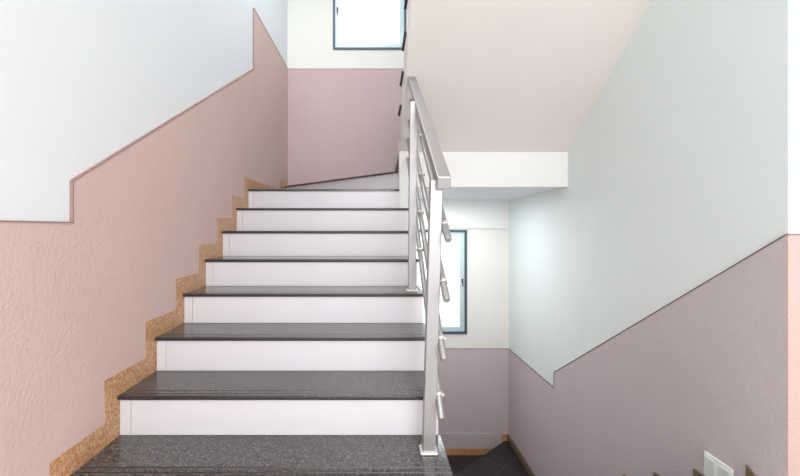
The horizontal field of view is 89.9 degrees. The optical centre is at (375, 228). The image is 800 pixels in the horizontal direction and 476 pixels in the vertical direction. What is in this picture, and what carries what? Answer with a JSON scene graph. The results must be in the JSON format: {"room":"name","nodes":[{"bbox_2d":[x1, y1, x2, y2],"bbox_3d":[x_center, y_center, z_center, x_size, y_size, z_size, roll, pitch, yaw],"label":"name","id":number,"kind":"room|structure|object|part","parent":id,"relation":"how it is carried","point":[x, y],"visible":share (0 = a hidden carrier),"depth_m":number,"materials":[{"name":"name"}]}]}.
{"room":"stairwell","nodes":[
{"label":"stairwell","id":0,"kind":"room"},
{"bbox_2d":[0,0,286,221],"bbox_3d":[-1.200,-0.420,0.890,0.244,7.000,8.501,0,0,0],"label":"wall","id":1,"kind":"structure","parent":0,"point":[81,81],"depth_m":1.52,"materials":[{"name":"white paint"}]},
{"bbox_2d":[0,8,287,475],"bbox_3d":[-1.072,0.566,0.750,0.012,5.028,8.221,0,0,0],"label":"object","id":2,"kind":"structure","parent":1,"relation":"attached to","point":[78,296],"depth_m":1.62,"materials":[{"name":"pink paint"}]},
{"bbox_2d":[287,0,508,348],"bbox_3d":[0.270,-0.420,4.970,2.696,7.000,0.202,0,0,0],"label":"wall","id":3,"kind":"structure","parent":0,"point":[309,22],"depth_m":4.87,"materials":[{"name":"beige paint"}]},
{"bbox_2d":[288,159,394,185],"bbox_3d":[-0.420,-0.679,4.854,1.299,0.345,0.014,0,0,0],"label":"baseboard","id":4,"kind":"structure","parent":3,"relation":"attached to","point":[300,171],"depth_m":4.85,"materials":[{"name":"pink paint"}]},
{"bbox_2d":[288,69,403,168],"bbox_3d":[0.270,-1.151,4.863,2.680,1.594,0.012,0,0,0],"label":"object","id":5,"kind":"structure","parent":3,"relation":"attached to","point":[333,113],"depth_m":4.86,"materials":[{"name":"pink paint"}]},
{"bbox_2d":[333,0,405,49],"bbox_3d":[-0.077,-2.771,4.893,0.893,1.179,0.092,0,0,0],"label":"window","id":6,"kind":"structure","parent":3,"relation":"in","point":[336,3],"depth_m":4.88,"materials":[{"name":"grey metal"}]},
{"bbox_2d":[416,237,458,325],"bbox_3d":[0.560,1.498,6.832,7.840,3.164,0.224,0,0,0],"label":"window","id":7,"kind":"structure","parent":3,"relation":"in","point":[449,311],"depth_m":6.72,"materials":[{"name":"glass"}]},
{"bbox_2d":[419,230,466,333],"bbox_3d":[0.728,0.644,4.893,0.756,1.266,0.092,0,0,0],"label":"window","id":8,"kind":"structure","parent":3,"relation":"in","point":[462,234],"depth_m":4.88,"materials":[{"name":"grey metal"}]},
{"bbox_2d":[408,200,508,228],"bbox_3d":[0.270,-0.180,4.858,2.696,0.348,0.022,0,0,0],"label":"trim","id":9,"kind":"structure","parent":3,"relation":"attached to","point":[461,214],"depth_m":4.85,"materials":[{"name":"paint"}]},
{"bbox_2d":[438,433,506,454],"bbox_3d":[0.262,2.611,4.854,2.663,0.266,0.014,0,0,0],"label":"baseboard","id":10,"kind":"structure","parent":3,"relation":"attached to","point":[450,440],"depth_m":4.85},
{"bbox_2d":[438,348,507,447],"bbox_3d":[0.270,2.267,4.863,2.680,1.626,0.012,0,0,0],"label":"trim","id":11,"kind":"structure","parent":3,"relation":"attached to","point":[473,381],"depth_m":4.86,"materials":[{"name":"paint"}]},
{"bbox_2d":[395,0,650,170],"bbox_3d":[0.904,-1.341,3.319,1.428,1.404,3.055,0,0,0],"label":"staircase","id":12,"kind":"structure","parent":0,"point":[491,75],"depth_m":2.71,"materials":[{"name":"paint"}]},
{"bbox_2d":[509,0,799,385],"bbox_3d":[1.782,-0.420,3.356,0.328,7.000,3.570,0,0,0],"label":"wall","id":13,"kind":"structure","parent":0,"point":[684,165],"depth_m":2.24,"materials":[{"name":"white paint"}]},
{"bbox_2d":[408,189,556,199],"bbox_3d":[0.942,-0.496,4.185,1.352,0.284,1.369,0,0,0],"label":"ceiling","id":14,"kind":"structure","parent":13,"relation":"attached to","point":[448,194],"depth_m":3.99,"materials":[{"name":"white paint"}]},
{"bbox_2d":[408,152,567,188],"bbox_3d":[0.909,-0.502,3.436,1.418,0.296,0.129,0,0,0],"label":"beam","id":15,"kind":"structure","parent":13,"relation":"attached to","point":[467,170],"depth_m":3.37,"materials":[{"name":"paint"}]},
{"bbox_2d":[507,434,534,475],"bbox_3d":[1.602,2.527,4.194,0.017,0.076,1.333,0,0,0],"label":"baseboard","id":16,"kind":"structure","parent":13,"relation":"attached to","point":[519,455],"depth_m":4.41,"materials":[{"name":"brown wood"}]},
{"bbox_2d":[508,234,785,475],"bbox_3d":[1.613,1.551,3.216,0.012,3.059,3.290,0,0,0],"label":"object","id":17,"kind":"structure","parent":13,"relation":"attached to","point":[705,370],"depth_m":2.12,"materials":[{"name":"paint"}]},
{"bbox_2d":[704,451,733,475],"bbox_3d":[1.602,1.139,1.875,0.015,0.113,0.154,0,0,0],"label":"wall socket","id":18,"kind":"object","parent":13,"relation":"attached to","point":[713,466],"visible":1,"depth_m":1.89,"materials":[{"name":"white plastic"}]},
{"bbox_3d":[1.701,1.132,-0.847,5.558,0.168,5.026,0,0,0],"label":"floor","id":19,"kind":"structure","parent":0,"visible":0},
{"bbox_2d":[50,152,452,475],"bbox_3d":[-0.404,0.276,2.150,1.343,1.852,5.421,0,0,0],"label":"staircase","id":20,"kind":"structure","parent":19,"relation":"on","point":[295,346],"depth_m":1.95,"materials":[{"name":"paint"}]},
{"bbox_3d":[-1.072,0.243,2.142,0.007,1.611,5.404,0,0,0],"label":"skirting","id":21,"kind":"part","parent":20,"relation":"part of","materials":[{"name":"beige stone"}]},
{"bbox_2d":[406,77,451,455],"bbox_3d":[0.227,-0.097,2.401,0.117,1.914,1.890,0,0,0],"label":"stair railing","id":22,"kind":"object","parent":20,"relation":"on","point":[419,120],"visible":1,"depth_m":1.54,"materials":[{"name":"silver metal"}]},
{"bbox_3d":[0.211,-0.186,2.304,0.054,1.088,0.042,0,0,0],"label":"post","id":23,"kind":"part","parent":22,"relation":"part of","materials":[{"name":"silver metal"}]},
{"bbox_3d":[0.202,0.854,1.546,0.067,0.011,0.064,0,0,0],"label":"foot plate","id":24,"kind":"part","parent":22,"relation":"part of","materials":[{"name":"silver metal"}]},
{"bbox_3d":[0.251,-0.602,2.143,0.052,0.904,1.316,0,0,0],"label":"handrail","id":25,"kind":"part","parent":22,"relation":"part of","materials":[{"name":"silver metal"}]},
{"bbox_3d":[0.217,0.336,1.546,0.078,1.048,0.045,0,0,0],"label":"post","id":26,"kind":"part","parent":22,"relation":"part of","materials":[{"name":"silver metal"}]},
{"bbox_2d":[447,441,755,475],"bbox_3d":[0.273,2.008,3.261,2.685,1.976,3.200,0,0,0],"label":"staircase","id":27,"kind":"structure","parent":19,"relation":"attached to","point":[502,460],"depth_m":4.39,"materials":[{"name":"tile"}]},
{"bbox_3d":[1.607,1.801,2.705,0.017,1.561,2.089,0,0,0],"label":"skirting","id":28,"kind":"part","parent":27,"relation":"part of","materials":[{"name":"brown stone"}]},
{"bbox_3d":[3.213,-0.400,1.667,2.534,3.232,0.193,0,0,0],"label":"wall","id":29,"kind":"structure","parent":0,"visible":0},
{"bbox_2d":[786,234,799,475],"bbox_3d":[3.045,0.533,1.565,2.870,1.030,0.012,0,0,0],"label":"trim","id":30,"kind":"structure","parent":29,"relation":"attached to","point":[792,240],"depth_m":1.56,"materials":[{"name":"pink paint"}]}
]}

